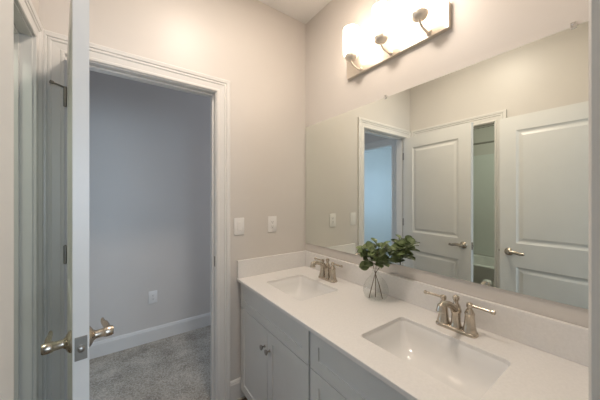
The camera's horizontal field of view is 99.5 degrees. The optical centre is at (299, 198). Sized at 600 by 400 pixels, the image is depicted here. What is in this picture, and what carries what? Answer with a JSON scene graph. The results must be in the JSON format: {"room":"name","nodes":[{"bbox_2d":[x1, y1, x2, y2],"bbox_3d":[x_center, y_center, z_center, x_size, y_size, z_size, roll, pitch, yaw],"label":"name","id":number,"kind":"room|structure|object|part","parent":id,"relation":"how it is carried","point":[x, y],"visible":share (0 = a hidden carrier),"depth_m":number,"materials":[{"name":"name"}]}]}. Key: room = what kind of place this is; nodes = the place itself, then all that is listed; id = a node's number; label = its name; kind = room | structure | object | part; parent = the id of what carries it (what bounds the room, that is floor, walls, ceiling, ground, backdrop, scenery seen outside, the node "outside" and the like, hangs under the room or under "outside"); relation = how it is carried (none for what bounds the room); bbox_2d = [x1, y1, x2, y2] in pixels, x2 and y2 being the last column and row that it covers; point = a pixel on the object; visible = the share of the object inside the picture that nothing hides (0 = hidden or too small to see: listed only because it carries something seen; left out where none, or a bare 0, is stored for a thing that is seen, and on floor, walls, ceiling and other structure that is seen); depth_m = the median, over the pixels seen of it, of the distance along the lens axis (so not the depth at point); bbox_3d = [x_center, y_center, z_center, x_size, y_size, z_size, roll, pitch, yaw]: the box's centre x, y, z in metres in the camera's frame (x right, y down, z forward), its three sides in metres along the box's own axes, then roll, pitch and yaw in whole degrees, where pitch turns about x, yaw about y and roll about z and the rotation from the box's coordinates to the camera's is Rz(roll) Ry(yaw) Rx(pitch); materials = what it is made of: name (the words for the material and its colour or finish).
{"room":"bathroom","nodes":[
{"label":"bathroom","id":0,"kind":"room"},
{"bbox_2d":[31,0,38,16],"bbox_3d":[-0.787,-0.034,0.464,0.115,2.939,1.827,0,0,-36],"label":"wall","id":1,"kind":"structure","parent":0,"point":[35,3],"depth_m":1.20,"materials":[{"name":"paint"}]},
{"bbox_2d":[89,70,210,341],"bbox_3d":[-0.748,-0.034,3.166,3.550,2.939,0.115,0,0,-36],"label":"wall","id":2,"kind":"structure","parent":0,"point":[150,145],"depth_m":2.53,"materials":[{"name":"paint"}]},
{"bbox_2d":[89,312,210,359],"bbox_3d":[-0.710,1.366,3.114,3.320,0.140,0.014,0,0,-36],"label":"baseboard","id":3,"kind":"structure","parent":2,"relation":"attached to","point":[122,342],"depth_m":2.52,"materials":[{"name":"paint"}]},
{"bbox_2d":[149,290,156,303],"bbox_3d":[-1.482,0.993,2.562,0.077,0.124,0.008,0,0,-36],"label":"outlet","id":4,"kind":"object","parent":2,"relation":"attached to","point":[152,294],"visible":1,"depth_m":2.56,"materials":[{"name":"white plastic"}]},
{"bbox_2d":[89,325,245,399],"bbox_3d":[-0.402,1.466,2.586,3.435,0.060,1.230,0,0,-36],"label":"floor","id":5,"kind":"structure","parent":0,"point":[176,367],"depth_m":2.11,"materials":[{"name":"grey carpet"}]},
{"bbox_2d":[39,0,305,380],"bbox_3d":[-0.646,-0.034,1.761,1.857,2.939,0.115,0,0,-36],"label":"wall","id":6,"kind":"structure","parent":0,"point":[252,45],"depth_m":1.86,"materials":[{"name":"paint"}]},
{"bbox_2d":[41,0,113,399],"bbox_3d":[-0.923,0.353,1.042,0.174,2.141,0.813,0,0,-43],"label":"door","id":7,"kind":"structure","parent":6,"relation":"in","point":[80,336],"depth_m":0.76,"materials":[{"name":"paint"}]},
{"bbox_3d":[-0.776,0.444,0.799,0.053,0.035,0.130,0,0,-43],"label":"lever","id":8,"kind":"part","parent":7,"relation":"part of","materials":[{"name":"silver metal"}]},
{"bbox_3d":[-0.719,0.445,0.786,0.019,0.067,0.067,0,0,-43],"label":"handle","id":9,"kind":"part","parent":7,"relation":"part of","materials":[{"name":"silver metal"}]},
{"bbox_3d":[-0.652,0.445,0.756,0.029,0.070,0.002,0,0,-43],"label":"latch plate","id":10,"kind":"part","parent":7,"relation":"part of","materials":[{"name":"grey metal"}]},
{"bbox_3d":[-0.678,0.445,0.825,0.019,0.067,0.067,0,0,-43],"label":"handle","id":11,"kind":"part","parent":7,"relation":"part of","materials":[{"name":"silver metal"}]},
{"bbox_3d":[-0.688,0.444,0.882,0.053,0.035,0.130,0,0,-43],"label":"lever","id":12,"kind":"part","parent":7,"relation":"part of","materials":[{"name":"silver metal"}]},
{"bbox_2d":[14,0,229,399],"bbox_3d":[-0.693,0.305,1.150,1.069,2.261,1.093,0,0,-36],"label":"door frame","id":13,"kind":"structure","parent":6,"relation":"attached to","point":[102,59],"depth_m":1.26,"materials":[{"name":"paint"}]},
{"bbox_2d":[230,377,244,399],"bbox_3d":[-0.430,1.366,1.837,0.155,0.140,0.014,0,0,-36],"label":"baseboard","id":14,"kind":"structure","parent":6,"relation":"attached to","point":[236,392],"depth_m":1.81,"materials":[{"name":"paint"}]},
{"bbox_2d":[234,218,243,234],"bbox_3d":[-0.438,0.200,1.834,0.077,0.124,0.010,0,0,-36],"label":"light switch","id":15,"kind":"object","parent":6,"relation":"attached to","point":[238,222],"visible":1,"depth_m":1.83,"materials":[{"name":"white plastic"}]},
{"bbox_2d":[268,216,276,231],"bbox_3d":[-0.217,0.200,1.994,0.077,0.124,0.008,0,0,-36],"label":"outlet","id":16,"kind":"object","parent":6,"relation":"attached to","point":[272,220],"visible":1,"depth_m":1.99,"materials":[{"name":"white plastic"}]},
{"bbox_2d":[258,0,330,23],"bbox_3d":[-0.114,-1.543,1.019,1.857,0.080,1.942,0,0,-36],"label":"ceiling","id":17,"kind":"structure","parent":0,"point":[303,11],"depth_m":2.00,"materials":[{"name":"paint"}]},
{"bbox_2d":[306,0,588,327],"bbox_3d":[0.627,-0.034,1.481,0.115,2.939,1.827,0,0,-36],"label":"wall","id":18,"kind":"structure","parent":0,"point":[481,30],"depth_m":1.33,"materials":[{"name":"paint"}]},
{"bbox_2d":[343,0,450,79],"bbox_3d":[0.473,-0.950,1.458,0.162,0.249,0.670,0,0,-36],"label":"vanity light","id":19,"kind":"object","parent":18,"relation":"attached to","point":[425,26],"visible":1,"depth_m":1.40,"materials":[{"name":"silver metal"}]},
{"bbox_3d":[0.324,-0.991,1.611,0.100,0.166,0.100,0,0,-36],"label":"lamp shade","id":20,"kind":"part","parent":19,"relation":"part of","materials":[{"name":"white glass"}]},
{"bbox_3d":[0.358,-0.859,1.635,0.096,0.051,0.028,0,0,-36],"label":"arm","id":21,"kind":"part","parent":19,"relation":"part of","materials":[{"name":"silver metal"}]},
{"bbox_3d":[0.455,-0.991,1.428,0.100,0.166,0.100,0,0,-36],"label":"lamp shade","id":22,"kind":"part","parent":19,"relation":"part of","materials":[{"name":"white glass"}]},
{"bbox_3d":[0.490,-0.859,1.453,0.096,0.051,0.028,0,0,-36],"label":"arm","id":23,"kind":"part","parent":19,"relation":"part of","materials":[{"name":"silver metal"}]},
{"bbox_3d":[0.587,-0.991,1.245,0.100,0.166,0.100,0,0,-36],"label":"lamp shade","id":24,"kind":"part","parent":19,"relation":"part of","materials":[{"name":"white glass"}]},
{"bbox_3d":[0.621,-0.859,1.270,0.096,0.051,0.028,0,0,-36],"label":"arm","id":25,"kind":"part","parent":19,"relation":"part of","materials":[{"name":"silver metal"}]},
{"bbox_2d":[305,251,588,366],"bbox_3d":[0.544,0.508,1.480,0.019,0.127,1.688,0,0,-36],"label":"backsplash","id":26,"kind":"structure","parent":18,"relation":"attached to","point":[565,340],"depth_m":1.08,"materials":[{"name":"white stone"}]},
{"bbox_2d":[306,21,588,309],"bbox_3d":[0.532,-0.121,1.503,0.013,1.003,1.664,0,0,-36],"label":"mirror","id":27,"kind":"object","parent":18,"relation":"attached to","point":[483,166],"visible":0.99,"depth_m":1.13,"materials":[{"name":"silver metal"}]},
{"bbox_3d":[-0.071,1.466,0.960,1.627,0.060,1.797,0,0,-36],"label":"floor","id":28,"kind":"structure","parent":0,"visible":0},
{"bbox_2d":[241,284,310,399],"bbox_3d":[0.031,1.014,1.669,0.625,0.843,0.821,0,0,-36],"label":"vanity cabinet","id":29,"kind":"object","parent":28,"relation":"on","point":[275,348],"visible":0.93,"depth_m":1.46,"materials":[{"name":"paint"}]},
{"bbox_3d":[-0.303,1.072,1.669,0.019,0.590,0.398,0,0,-36],"label":"door","id":30,"kind":"part","parent":29,"relation":"part of","materials":[{"name":"paint"}]},
{"bbox_3d":[-0.186,0.687,1.506,0.019,0.172,0.800,0,0,-36],"label":"drawer","id":31,"kind":"part","parent":29,"relation":"part of","materials":[{"name":"paint"}]},
{"bbox_3d":[-0.069,1.072,1.343,0.019,0.590,0.398,0,0,-36],"label":"door","id":32,"kind":"part","parent":29,"relation":"part of","materials":[{"name":"paint"}]},
{"bbox_2d":[310,332,408,399],"bbox_3d":[0.530,1.014,0.976,0.625,0.843,0.879,0,0,-36],"label":"vanity cabinet","id":33,"kind":"object","parent":28,"relation":"on","point":[333,376],"visible":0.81,"depth_m":1.02,"materials":[{"name":"paint"}]},
{"bbox_3d":[0.181,1.072,0.995,0.019,0.590,0.433,0,0,-36],"label":"door","id":34,"kind":"part","parent":33,"relation":"part of","materials":[{"name":"paint"}]},
{"bbox_2d":[237,250,588,399],"bbox_3d":[0.295,0.518,1.313,0.619,0.147,1.709,0,0,-36],"label":"countertop","id":35,"kind":"structure","parent":33,"relation":"on","point":[547,358],"depth_m":1.06,"materials":[{"name":"white stone"}]},
{"bbox_2d":[269,277,334,300],"bbox_3d":[0.003,0.655,1.670,0.332,0.140,0.442,0,0,-36],"label":"sink","id":36,"kind":"object","parent":35,"relation":"in","point":[299,288],"visible":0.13,"depth_m":1.82,"materials":[{"name":"white ceramic"}]},
{"bbox_2d":[310,257,342,282],"bbox_3d":[0.194,0.497,1.788,0.220,0.150,0.220,0,0,12],"label":"faucet","id":37,"kind":"object","parent":35,"relation":"on","point":[327,273],"visible":1,"depth_m":1.76,"materials":[{"name":"silver metal"}]},
{"bbox_3d":[0.134,0.460,1.752,0.157,0.074,0.038,0,0,-36],"label":"spout","id":38,"kind":"part","parent":37,"relation":"part of","materials":[{"name":"silver metal"}]},
{"bbox_3d":[0.165,0.498,1.840,0.053,0.122,0.053,0,0,-36],"label":"handle","id":39,"kind":"part","parent":37,"relation":"part of","materials":[{"name":"silver metal"}]},
{"bbox_3d":[0.196,0.565,1.797,0.056,0.014,0.164,0,0,-36],"label":"plate","id":40,"kind":"part","parent":37,"relation":"part of","materials":[{"name":"silver metal"}]},
{"bbox_3d":[0.226,0.498,1.754,0.053,0.122,0.053,0,0,-36],"label":"handle","id":41,"kind":"part","parent":37,"relation":"part of","materials":[{"name":"silver metal"}]},
{"bbox_2d":[364,321,508,399],"bbox_3d":[0.497,0.655,0.976,0.332,0.140,0.460,0,0,-36],"label":"sink","id":42,"kind":"object","parent":35,"relation":"in","point":[470,372],"visible":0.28,"depth_m":1.05,"materials":[{"name":"white ceramic"}]},
{"bbox_2d":[424,290,495,338],"bbox_3d":[0.682,0.497,1.105,0.220,0.150,0.220,0,0,12],"label":"faucet","id":43,"kind":"object","parent":35,"relation":"on","point":[468,329],"visible":1,"depth_m":1.07,"materials":[{"name":"silver metal"}]},
{"bbox_3d":[0.625,0.450,1.196,0.017,0.017,0.083,0,0,-36],"label":"lever","id":44,"kind":"part","parent":43,"relation":"part of","materials":[{"name":"silver metal"}]},
{"bbox_3d":[0.653,0.498,1.156,0.053,0.122,0.053,0,0,-36],"label":"handle","id":45,"kind":"part","parent":43,"relation":"part of","materials":[{"name":"silver metal"}]},
{"bbox_3d":[0.623,0.460,1.069,0.157,0.074,0.038,0,0,-36],"label":"spout","id":46,"kind":"part","parent":43,"relation":"part of","materials":[{"name":"silver metal"}]},
{"bbox_3d":[0.684,0.565,1.113,0.056,0.014,0.164,0,0,-36],"label":"plate","id":47,"kind":"part","parent":43,"relation":"part of","materials":[{"name":"silver metal"}]},
{"bbox_3d":[0.715,0.498,1.070,0.053,0.122,0.053,0,0,-36],"label":"handle","id":48,"kind":"part","parent":43,"relation":"part of","materials":[{"name":"silver metal"}]},
{"bbox_3d":[0.743,0.450,1.031,0.017,0.017,0.083,0,0,-36],"label":"lever","id":49,"kind":"part","parent":43,"relation":"part of","materials":[{"name":"silver metal"}]},
{"bbox_3d":[0.430,0.484,1.441,0.142,0.175,0.142,0,0,-36],"label":"vase","id":50,"kind":"object","parent":35,"relation":"on","visible":0},
{"bbox_2d":[356,241,383,298],"bbox_3d":[0.395,0.403,1.432,0.150,0.324,0.141,0,0,5],"label":"eucalyptus sprig","id":51,"kind":"object","parent":50,"relation":"in","point":[361,249],"visible":0.91,"depth_m":1.43,"materials":[{"name":"green plant"}]},
{"bbox_2d":[363,238,390,296],"bbox_3d":[0.430,0.395,1.429,0.150,0.339,0.137,0,0,6],"label":"eucalyptus sprig","id":52,"kind":"object","parent":50,"relation":"in","point":[382,245],"visible":0.84,"depth_m":1.42,"materials":[{"name":"green plant"}]},
{"bbox_3d":[0.433,0.413,1.433,0.008,0.303,0.046,0,0,-9],"label":"stem","id":53,"kind":"part","parent":52,"relation":"part of","materials":[{"name":"plant"}]},
{"bbox_2d":[369,238,414,297],"bbox_3d":[0.512,0.392,1.423,0.242,0.346,0.122,0,0,22],"label":"eucalyptus sprig","id":54,"kind":"object","parent":50,"relation":"in","point":[391,250],"visible":0.91,"depth_m":1.41,"materials":[{"name":"green plant"}]},
{"bbox_3d":[0.500,0.409,1.428,0.224,0.312,0.011,0,0,9],"label":"stem","id":55,"kind":"part","parent":54,"relation":"part of","materials":[{"name":"plant"}]},
{"bbox_3d":[0.419,-0.034,0.277,1.627,2.939,0.115,0,0,-36],"label":"wall","id":56,"kind":"structure","parent":0,"visible":0},
{"bbox_2d":[0,0,13,399],"bbox_3d":[-0.422,0.353,0.237,0.174,2.141,0.766,0,0,-35],"label":"wall","id":57,"kind":"structure","parent":56,"relation":"in","point":[6,6],"depth_m":0.52,"materials":[{"name":"paint"}]},
{"bbox_2d":[589,0,599,399],"bbox_3d":[0.140,0.305,0.077,0.887,2.261,0.155,0,0,-36],"label":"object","id":58,"kind":"structure","parent":56,"relation":"attached to","point":[594,5],"depth_m":0.33,"materials":[{"name":"paint"}]}
]}

